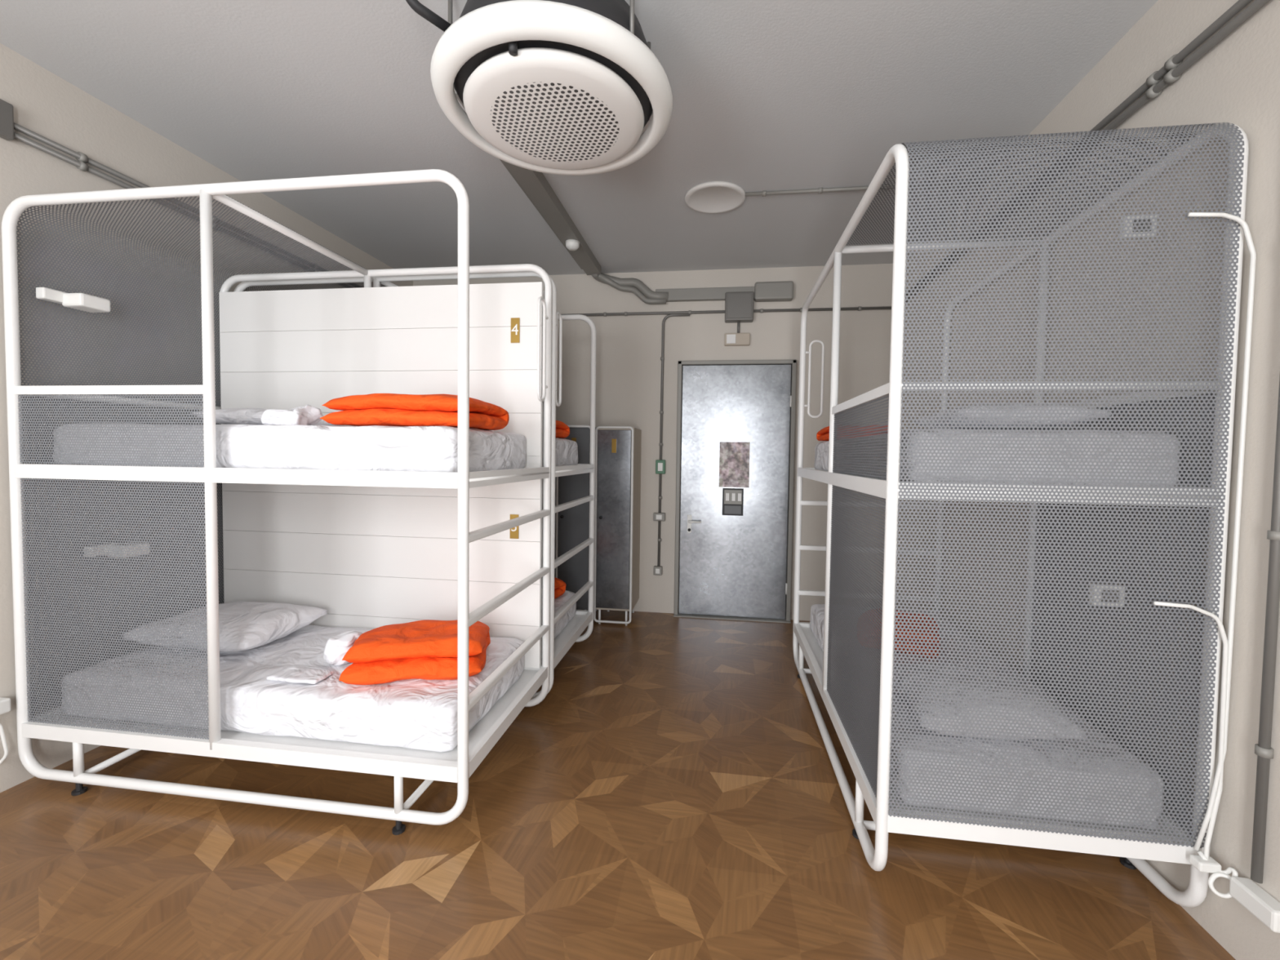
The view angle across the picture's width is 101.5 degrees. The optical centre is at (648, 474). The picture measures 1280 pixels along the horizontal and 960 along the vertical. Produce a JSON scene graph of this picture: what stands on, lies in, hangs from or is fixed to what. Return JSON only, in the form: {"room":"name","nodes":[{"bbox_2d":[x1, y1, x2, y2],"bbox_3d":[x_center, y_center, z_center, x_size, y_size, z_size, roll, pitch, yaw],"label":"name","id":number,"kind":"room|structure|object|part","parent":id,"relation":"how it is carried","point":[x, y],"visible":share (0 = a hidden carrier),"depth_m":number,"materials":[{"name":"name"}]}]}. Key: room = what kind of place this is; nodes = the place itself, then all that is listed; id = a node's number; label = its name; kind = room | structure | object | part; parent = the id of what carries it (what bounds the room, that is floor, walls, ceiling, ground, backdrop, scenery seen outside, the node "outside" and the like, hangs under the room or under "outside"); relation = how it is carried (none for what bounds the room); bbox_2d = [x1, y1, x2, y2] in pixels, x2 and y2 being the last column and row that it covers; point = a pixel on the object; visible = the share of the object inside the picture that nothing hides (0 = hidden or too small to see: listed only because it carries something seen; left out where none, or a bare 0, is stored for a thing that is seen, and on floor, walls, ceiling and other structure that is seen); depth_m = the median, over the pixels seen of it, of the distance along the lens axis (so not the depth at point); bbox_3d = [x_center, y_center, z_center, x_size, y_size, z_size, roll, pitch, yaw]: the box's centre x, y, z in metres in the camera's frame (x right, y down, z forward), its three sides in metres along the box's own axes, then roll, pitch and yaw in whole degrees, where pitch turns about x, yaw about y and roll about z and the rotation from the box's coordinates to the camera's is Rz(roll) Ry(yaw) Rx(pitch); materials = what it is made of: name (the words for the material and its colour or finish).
{"room":"dormitory","nodes":[
{"label":"dormitory","id":0,"kind":"room"},
{"bbox_2d":[0,43,413,792],"bbox_3d":[-2.885,-0.175,2.208,0.200,3.310,6.600,1,2,8],"label":"wall","id":1,"kind":"structure","parent":0,"point":[45,104],"depth_m":2.51,"materials":[{"name":"paint"}]},
{"bbox_2d":[0,697,10,764],"bbox_3d":[-2.775,1.103,2.215,0.061,0.283,0.086,1,2,8],"label":"power cable","id":2,"kind":"object","parent":1,"relation":"attached to","point":[5,703],"visible":1,"depth_m":2.23,"materials":[{"name":"white plastic"}]},
{"bbox_2d":[0,98,362,288],"bbox_3d":[-2.537,-1.556,3.673,0.040,0.150,3.030,1,2,8],"label":"conduit pipe","id":3,"kind":"object","parent":1,"relation":"attached to","point":[7,125],"visible":0.55,"depth_m":2.45,"materials":[{"name":"grey metal"}]},
{"bbox_2d":[0,0,1157,275],"bbox_3d":[-0.466,-1.858,1.817,5.035,0.150,6.600,1,2,8],"label":"ceiling","id":4,"kind":"structure","parent":0,"point":[768,95],"depth_m":2.53,"materials":[{"name":"paint"}]},
{"bbox_2d":[405,0,672,175],"bbox_3d":[-0.355,-1.569,2.024,0.904,0.440,0.904,1,2,8],"label":"air conditioner","id":5,"kind":"object","parent":4,"relation":"hanging from","point":[563,87],"depth_m":1.82,"materials":[{"name":"white plastic"}]},
{"bbox_2d":[453,88,794,304],"bbox_3d":[0.180,-1.680,3.552,1.910,0.316,2.600,1,2,8],"label":"duct","id":6,"kind":"object","parent":4,"relation":"attached to","point":[535,185],"visible":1,"depth_m":4.62,"materials":[{"name":"grey metal"}]},
{"bbox_2d":[565,239,579,250],"bbox_3d":[-0.585,-1.764,4.038,0.110,0.055,0.110,1,2,8],"label":"smoke detector","id":7,"kind":"object","parent":6,"relation":"attached to","point":[571,244],"visible":1,"depth_m":4.00,"materials":[{"name":"white plastic"}]},
{"bbox_2d":[724,291,754,333],"bbox_3d":[0.824,-1.460,4.730,0.255,0.355,0.108,1,2,8],"label":"junction box","id":8,"kind":"object","parent":6,"relation":"attached to","point":[739,306],"visible":1,"depth_m":4.68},
{"bbox_3d":[0.818,-1.508,4.680,0.215,0.215,0.010,1,2,8],"label":"lid","id":9,"kind":"part","parent":8,"relation":"part of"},
{"bbox_2d":[684,181,746,213],"bbox_3d":[0.441,-1.820,3.451,0.400,0.020,0.400,1,2,8],"label":"ceiling speaker","id":10,"kind":"object","parent":4,"relation":"attached to","point":[713,197],"visible":1,"depth_m":3.42},
{"bbox_2d":[745,180,982,196],"bbox_3d":[1.337,-1.798,3.288,1.430,0.034,0.034,1,2,8],"label":"conduit pipe","id":11,"kind":"object","parent":4,"relation":"attached to","point":[820,190],"visible":0.65,"depth_m":3.32,"materials":[{"name":"grey metal"}]},
{"bbox_2d":[0,608,1235,959],"bbox_3d":[-0.512,1.424,1.938,4.635,0.001,6.200,1,2,8],"label":"floor","id":12,"kind":"structure","parent":0,"point":[673,792],"depth_m":1.94,"materials":[{"name":"brown wood"}]},
{"bbox_2d":[1,168,551,835],"bbox_3d":[-1.653,0.104,2.604,2.093,2.558,1.017,1,2,8],"label":"bunk bed","id":13,"kind":"object","parent":12,"relation":"on","point":[364,548],"visible":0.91,"depth_m":2.47,"materials":[{"name":"metal"}]},
{"bbox_2d":[35,287,110,312],"bbox_3d":[-2.627,-0.796,2.394,0.140,0.065,0.190,1,2,8],"label":"reading lamp","id":14,"kind":"object","parent":13,"relation":"attached to","point":[81,301],"visible":1,"depth_m":2.37,"materials":[{"name":"white plastic"}]},
{"bbox_3d":[-2.608,-0.795,2.426,0.110,0.060,0.120,1,2,8],"label":"lamp shade","id":15,"kind":"part","parent":14,"relation":"part of","materials":[{"name":"white plastic"}]},
{"bbox_3d":[-2.263,0.388,2.208,0.957,1.478,0.001,1,2,8],"label":"perforated panel","id":16,"kind":"part","parent":13,"relation":"part of","materials":[{"name":"white metal"}]},
{"bbox_2d":[83,542,150,557],"bbox_3d":[-2.623,0.377,2.586,0.140,0.065,0.190,1,2,8],"label":"reading lamp","id":17,"kind":"object","parent":13,"relation":"attached to","point":[128,542],"visible":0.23,"depth_m":2.56,"materials":[{"name":"white plastic"}]},
{"bbox_3d":[-2.604,0.379,2.619,0.110,0.060,0.120,1,2,8],"label":"lamp shade","id":18,"kind":"part","parent":17,"relation":"part of","materials":[{"name":"white plastic"}]},
{"bbox_2d":[54,423,526,471],"bbox_3d":[-1.663,-0.126,2.604,1.924,0.211,0.846,1,2,8],"label":"mattress","id":19,"kind":"object","parent":13,"relation":"on","point":[419,448],"visible":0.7,"depth_m":2.16,"materials":[{"name":"white fabric"}]},
{"bbox_2d":[192,408,337,425],"bbox_3d":[-1.991,-0.295,2.771,0.450,0.110,0.484,1,2,8],"label":"pillow","id":20,"kind":"object","parent":19,"relation":"on","point":[236,415],"visible":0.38,"depth_m":2.56,"materials":[{"name":"white fabric"}]},
{"bbox_2d":[266,409,326,425],"bbox_3d":[-1.617,-0.258,2.408,0.178,0.074,0.218,1,2,8],"label":"folded towel","id":21,"kind":"object","parent":19,"relation":"on","point":[288,417],"visible":0.91,"depth_m":2.33,"materials":[{"name":"white fabric"}]},
{"bbox_2d":[319,393,506,430],"bbox_3d":[-1.063,-0.290,2.446,0.701,0.147,0.490,1,2,8],"label":"duvet","id":22,"kind":"object","parent":19,"relation":"on","point":[397,409],"visible":0.87,"depth_m":2.25,"materials":[{"name":"orange fabric"}]},
{"bbox_2d":[58,625,524,751],"bbox_3d":[-1.681,1.006,2.646,1.924,0.211,0.845,1,2,8],"label":"mattress","id":23,"kind":"object","parent":13,"relation":"on","point":[422,713],"visible":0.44,"depth_m":2.25,"materials":[{"name":"white fabric"}]},
{"bbox_2d":[121,601,326,652],"bbox_3d":[-2.232,0.804,2.804,0.690,0.169,0.530,1,2,8],"label":"pillow","id":24,"kind":"object","parent":23,"relation":"on","point":[242,625],"visible":0.73,"depth_m":2.68,"materials":[{"name":"white fabric"}]},
{"bbox_2d":[266,667,333,684],"bbox_3d":[-1.565,0.905,2.353,0.242,0.021,0.124,1,2,8],"label":"folded pillowcase","id":25,"kind":"object","parent":23,"relation":"on","point":[307,676],"visible":1,"depth_m":2.33,"materials":[{"name":"white fabric"}]},
{"bbox_2d":[324,631,363,666],"bbox_3d":[-1.474,0.846,2.535,0.164,0.128,0.193,1,2,8],"label":"folded towel","id":26,"kind":"object","parent":23,"relation":"on","point":[335,649],"visible":0.64,"depth_m":2.46,"materials":[{"name":"white fabric"}]},
{"bbox_2d":[342,619,492,684],"bbox_3d":[-1.081,0.823,2.517,0.602,0.182,0.505,0,2,-12],"label":"duvet","id":27,"kind":"object","parent":23,"relation":"on","point":[395,651],"visible":0.91,"depth_m":2.34,"materials":[{"name":"orange fabric"}]},
{"bbox_2d":[510,514,519,538],"bbox_3d":[-0.749,0.294,2.924,0.050,0.136,0.008,1,2,8],"label":"number plaque","id":28,"kind":"object","parent":13,"relation":"attached to","point":[514,531],"visible":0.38,"depth_m":2.92,"materials":[{"name":"gold metal"}]},
{"bbox_2d":[511,317,519,342],"bbox_3d":[-0.734,-0.794,2.884,0.050,0.136,0.008,1,2,8],"label":"number plaque","id":29,"kind":"object","parent":13,"relation":"attached to","point":[515,322],"visible":1,"depth_m":2.88,"materials":[{"name":"gold metal"}]},
{"bbox_3d":[-0.570,-0.671,2.837,0.018,0.558,0.159,1,2,8],"label":"grab handle","id":30,"kind":"part","parent":13,"relation":"part of","materials":[{"name":"white metal"}]},
{"bbox_2d":[233,271,596,698],"bbox_3d":[-1.510,0.067,3.644,2.093,2.558,1.017,1,2,8],"label":"bunk bed","id":31,"kind":"object","parent":12,"relation":"on","point":[559,645],"visible":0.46,"depth_m":3.20,"materials":[{"name":"metal"}]},
{"bbox_3d":[-0.537,-0.680,3.075,0.018,0.558,0.159,1,2,8],"label":"grab handle","id":32,"kind":"part","parent":31,"relation":"part of","materials":[{"name":"white metal"}]},
{"bbox_2d":[554,591,575,637],"bbox_3d":[-1.541,0.970,3.672,1.928,0.210,0.846,1,2,8],"label":"mattress","id":33,"kind":"object","parent":31,"relation":"on","point":[559,602],"visible":0.1,"depth_m":3.65,"materials":[{"name":"white fabric"}]},
{"bbox_2d":[554,576,567,599],"bbox_3d":[-0.915,0.796,3.647,0.560,0.158,0.519,2,2,19],"label":"duvet","id":34,"kind":"object","parent":33,"relation":"on","point":[560,586],"visible":0.09,"depth_m":3.69,"materials":[{"name":"orange fabric"}]},
{"bbox_2d":[555,438,577,466],"bbox_3d":[-1.525,-0.162,3.631,1.928,0.210,0.847,1,2,8],"label":"mattress","id":35,"kind":"object","parent":31,"relation":"on","point":[566,450],"visible":0.17,"depth_m":3.59,"materials":[{"name":"white fabric"}]},
{"bbox_2d":[555,420,570,437],"bbox_3d":[-0.904,-0.324,3.603,0.629,0.134,0.513,1,2,12],"label":"duvet","id":36,"kind":"object","parent":35,"relation":"on","point":[562,429],"visible":0.11,"depth_m":3.61,"materials":[{"name":"orange fabric"}]},
{"bbox_2d":[554,437,556,576],"bbox_3d":[-0.956,0.435,4.843,0.310,1.750,0.490,1,2,8],"label":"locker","id":37,"kind":"object","parent":12,"relation":"on","point":[556,437],"visible":0.02,"depth_m":4.65,"materials":[{"name":"grey metal"}]},
{"bbox_2d":[555,425,596,610],"bbox_3d":[-0.624,0.441,4.798,0.320,1.750,0.490,1,2,8],"label":"locker","id":38,"kind":"object","parent":12,"relation":"on","point":[572,524],"visible":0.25,"depth_m":4.57,"materials":[{"name":"grey metal"}]},
{"bbox_2d":[593,426,641,625],"bbox_3d":[-0.275,0.450,4.765,0.340,1.745,0.460,1,2,8],"label":"locker","id":39,"kind":"object","parent":12,"relation":"on","point":[617,495],"visible":1,"depth_m":4.55,"materials":[{"name":"metal"}]},
{"bbox_3d":[-0.302,0.398,4.560,0.296,1.563,0.020,1,2,8],"label":"door panel","id":40,"kind":"part","parent":39,"relation":"part of","materials":[{"name":"metal"}]},
{"bbox_2d":[673,613,791,622],"bbox_3d":[0.769,1.330,4.840,1.063,0.010,0.100,1,2,8],"label":"threshold","id":41,"kind":"object","parent":12,"relation":"on","point":[777,620],"visible":0.71,"depth_m":4.81,"materials":[{"name":"grey metal"}]},
{"bbox_2d":[792,122,1248,907],"bbox_3d":[1.433,0.133,2.702,1.010,2.578,2.092,1,2,8],"label":"bunk bed","id":42,"kind":"object","parent":12,"relation":"on","point":[1174,842],"visible":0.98,"depth_m":1.68,"materials":[{"name":"metal"}]},
{"bbox_3d":[1.181,-0.680,3.745,0.149,0.558,0.018,1,2,8],"label":"grab handle","id":43,"kind":"part","parent":42,"relation":"part of","materials":[{"name":"white metal"}]},
{"bbox_2d":[810,604,1165,828],"bbox_3d":[1.430,1.046,2.720,0.844,0.212,1.924,1,2,8],"label":"mattress","id":44,"kind":"object","parent":42,"relation":"on","point":[817,611],"visible":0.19,"depth_m":1.81,"materials":[{"name":"white fabric"}]},
{"bbox_2d":[855,608,942,657],"bbox_3d":[1.391,0.862,2.921,0.423,0.144,0.430,2,2,26],"label":"duvet","id":45,"kind":"object","parent":44,"relation":"on","point":[906,614],"visible":0.16,"depth_m":2.73,"materials":[{"name":"orange fabric"}]},
{"bbox_2d":[893,661,1087,742],"bbox_3d":[1.269,0.880,2.060,0.528,0.172,0.499,1,2,8],"label":"pillow","id":46,"kind":"object","parent":44,"relation":"on","point":[915,663],"visible":0.3,"depth_m":1.89,"materials":[{"name":"white fabric"}]},
{"bbox_2d":[813,428,1180,486],"bbox_3d":[1.444,-0.085,2.677,0.846,0.210,1.928,1,2,8],"label":"mattress","id":47,"kind":"object","parent":42,"relation":"on","point":[821,450],"visible":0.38,"depth_m":1.74,"materials":[{"name":"white fabric"}]},
{"bbox_2d":[816,423,888,440],"bbox_3d":[1.352,-0.269,3.400,0.443,0.103,0.418,1,2,8],"label":"duvet","id":48,"kind":"object","parent":47,"relation":"on","point":[823,434],"visible":0.31,"depth_m":3.34,"materials":[{"name":"orange fabric"}]},
{"bbox_2d":[915,404,1109,430],"bbox_3d":[1.368,-0.217,2.031,0.490,0.104,0.446,1,2,8],"label":"pillow","id":49,"kind":"object","parent":47,"relation":"on","point":[981,408],"visible":0.33,"depth_m":1.84,"materials":[{"name":"white fabric"}]},
{"bbox_3d":[1.354,0.440,2.173,0.964,1.478,0.957,1,2,8],"label":"perforated panel","id":50,"kind":"part","parent":42,"relation":"part of","materials":[{"name":"grey metal"}]},
{"bbox_2d":[1088,582,1124,606],"bbox_3d":[1.498,0.395,1.705,0.090,0.070,0.033,1,2,8],"label":"power outlet","id":51,"kind":"object","parent":42,"relation":"attached to","point":[1093,586],"visible":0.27,"depth_m":1.69,"materials":[{"name":"white plastic"}]},
{"bbox_2d":[1101,590,1119,602],"bbox_3d":[1.496,0.396,1.691,0.050,0.040,0.004,1,2,8],"label":"socket","id":52,"kind":"object","parent":51,"relation":"attached to","point":[1117,591],"depth_m":1.69,"materials":[{"name":"white plastic"}]},
{"bbox_2d":[1119,213,1157,239],"bbox_3d":[1.554,-0.783,1.656,0.090,0.070,0.033,1,2,8],"label":"power outlet","id":53,"kind":"object","parent":42,"relation":"attached to","point":[1142,216],"visible":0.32,"depth_m":1.64,"materials":[{"name":"white plastic"}]},
{"bbox_2d":[1132,218,1151,231],"bbox_3d":[1.552,-0.783,1.642,0.050,0.040,0.004,1,2,8],"label":"socket","id":54,"kind":"object","parent":53,"relation":"attached to","point":[1146,224],"depth_m":1.64,"materials":[{"name":"white plastic"}]},
{"bbox_2d":[413,263,893,621],"bbox_3d":[-0.054,-0.241,5.049,4.635,3.310,0.200,1,2,8],"label":"wall","id":55,"kind":"structure","parent":0,"point":[628,348],"depth_m":4.86,"materials":[{"name":"paint"}]},
{"bbox_2d":[653,565,662,575],"bbox_3d":[0.093,0.911,4.937,0.080,0.080,0.062,1,2,8],"label":"light switch","id":56,"kind":"object","parent":55,"relation":"attached to","point":[658,571],"visible":1,"depth_m":4.91,"materials":[{"name":"white plastic"}]},
{"bbox_2d":[653,512,665,520],"bbox_3d":[0.105,0.402,4.918,0.110,0.075,0.062,1,2,8],"label":"light switch","id":57,"kind":"object","parent":55,"relation":"attached to","point":[656,516],"visible":1,"depth_m":4.89,"materials":[{"name":"white plastic"}]},
{"bbox_2d":[655,459,666,474],"bbox_3d":[0.116,-0.068,4.899,0.090,0.130,0.062,1,2,8],"label":"light switch","id":58,"kind":"object","parent":55,"relation":"attached to","point":[660,464],"visible":1,"depth_m":4.87,"materials":[{"name":"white plastic"}]},
{"bbox_2d":[560,306,891,566],"bbox_3d":[-0.062,-0.326,4.926,4.530,2.389,0.038,1,2,8],"label":"conduit pipe","id":59,"kind":"object","parent":55,"relation":"attached to","point":[676,313],"visible":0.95,"depth_m":4.86,"materials":[{"name":"grey metal"}]},
{"bbox_2d":[674,360,796,621],"bbox_3d":[0.785,0.151,4.790,1.063,2.370,0.111,1,2,8],"label":"door frame","id":60,"kind":"structure","parent":55,"relation":"in","point":[793,362],"depth_m":4.75,"materials":[{"name":"grey metal"}]},
{"bbox_3d":[0.429,0.440,4.824,0.121,0.022,0.061,1,2,8],"label":"lever handle","id":61,"kind":"part","parent":60,"relation":"part of","materials":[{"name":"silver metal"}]},
{"bbox_2d":[678,364,791,619],"bbox_3d":[0.789,0.163,4.824,0.979,2.320,0.045,1,2,8],"label":"door leaf","id":62,"kind":"structure","parent":60,"relation":"attached to","point":[730,565],"depth_m":4.80,"materials":[{"name":"metal"}]},
{"bbox_2d":[687,514,691,533],"bbox_3d":[0.384,0.463,4.864,0.040,0.170,0.008,1,2,8],"label":"lock plate","id":63,"kind":"object","parent":62,"relation":"attached to","point":[689,517],"visible":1,"depth_m":4.86,"materials":[{"name":"silver metal"}]},
{"bbox_2d":[722,488,743,515],"bbox_3d":[0.777,0.256,4.798,0.190,0.250,0.012,1,2,8],"label":"notice sign","id":64,"kind":"object","parent":62,"relation":"attached to","point":[732,498],"visible":1,"depth_m":4.79,"materials":[{"name":"black plastic"}]},
{"bbox_2d":[719,441,750,487],"bbox_3d":[0.789,-0.087,4.786,0.273,0.415,0.006,1,2,8],"label":"poster","id":65,"kind":"object","parent":62,"relation":"attached to","point":[734,456],"visible":1,"depth_m":4.78,"materials":[{"name":"multicoloured paper"}]},
{"bbox_2d":[724,333,750,346],"bbox_3d":[0.812,-1.229,4.767,0.230,0.110,0.055,1,2,8],"label":"emergency light","id":66,"kind":"object","parent":55,"relation":"attached to","point":[730,339],"visible":1,"depth_m":4.74,"materials":[{"name":"beige plastic"}]},
{"bbox_2d":[726,334,735,343],"bbox_3d":[0.754,-1.229,4.750,0.080,0.080,0.007,1,2,8],"label":"diffuser","id":67,"kind":"object","parent":66,"relation":"attached to","point":[731,339],"depth_m":4.75,"materials":[{"name":"white plastic"}]},
{"bbox_2d":[895,0,1279,959],"bbox_3d":[1.905,-0.084,1.553,0.200,3.310,6.600,1,2,8],"label":"wall","id":68,"kind":"structure","parent":0,"point":[1237,82],"depth_m":1.72,"materials":[{"name":"paint"}]},
{"bbox_2d":[905,0,1270,302],"bbox_3d":[1.902,-1.438,2.243,0.042,0.087,4.660,1,2,8],"label":"conduit pipe","id":69,"kind":"object","parent":68,"relation":"attached to","point":[1173,68],"visible":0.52,"depth_m":1.83,"materials":[{"name":"grey metal"}]},
{"bbox_2d":[1152,212,1256,898],"bbox_3d":[1.673,0.241,1.557,0.221,2.048,0.090,1,2,8],"label":"power cable","id":70,"kind":"object","parent":68,"relation":"attached to","point":[1202,862],"visible":0.99,"depth_m":1.58,"materials":[{"name":"white plastic"}]},
{"bbox_2d":[1229,875,1279,933],"bbox_3d":[1.742,1.222,1.485,0.054,0.060,0.130,1,2,8],"label":"power strip","id":71,"kind":"object","parent":68,"relation":"attached to","point":[1246,892],"depth_m":1.48,"materials":[{"name":"white plastic"}]},
{"bbox_2d":[1250,375,1279,884],"bbox_3d":[1.772,-0.097,1.460,0.036,2.540,0.036,1,2,8],"label":"conduit pipe","id":72,"kind":"object","parent":68,"relation":"attached to","point":[1264,751],"visible":1,"depth_m":1.48,"materials":[{"name":"grey metal"}]}
]}

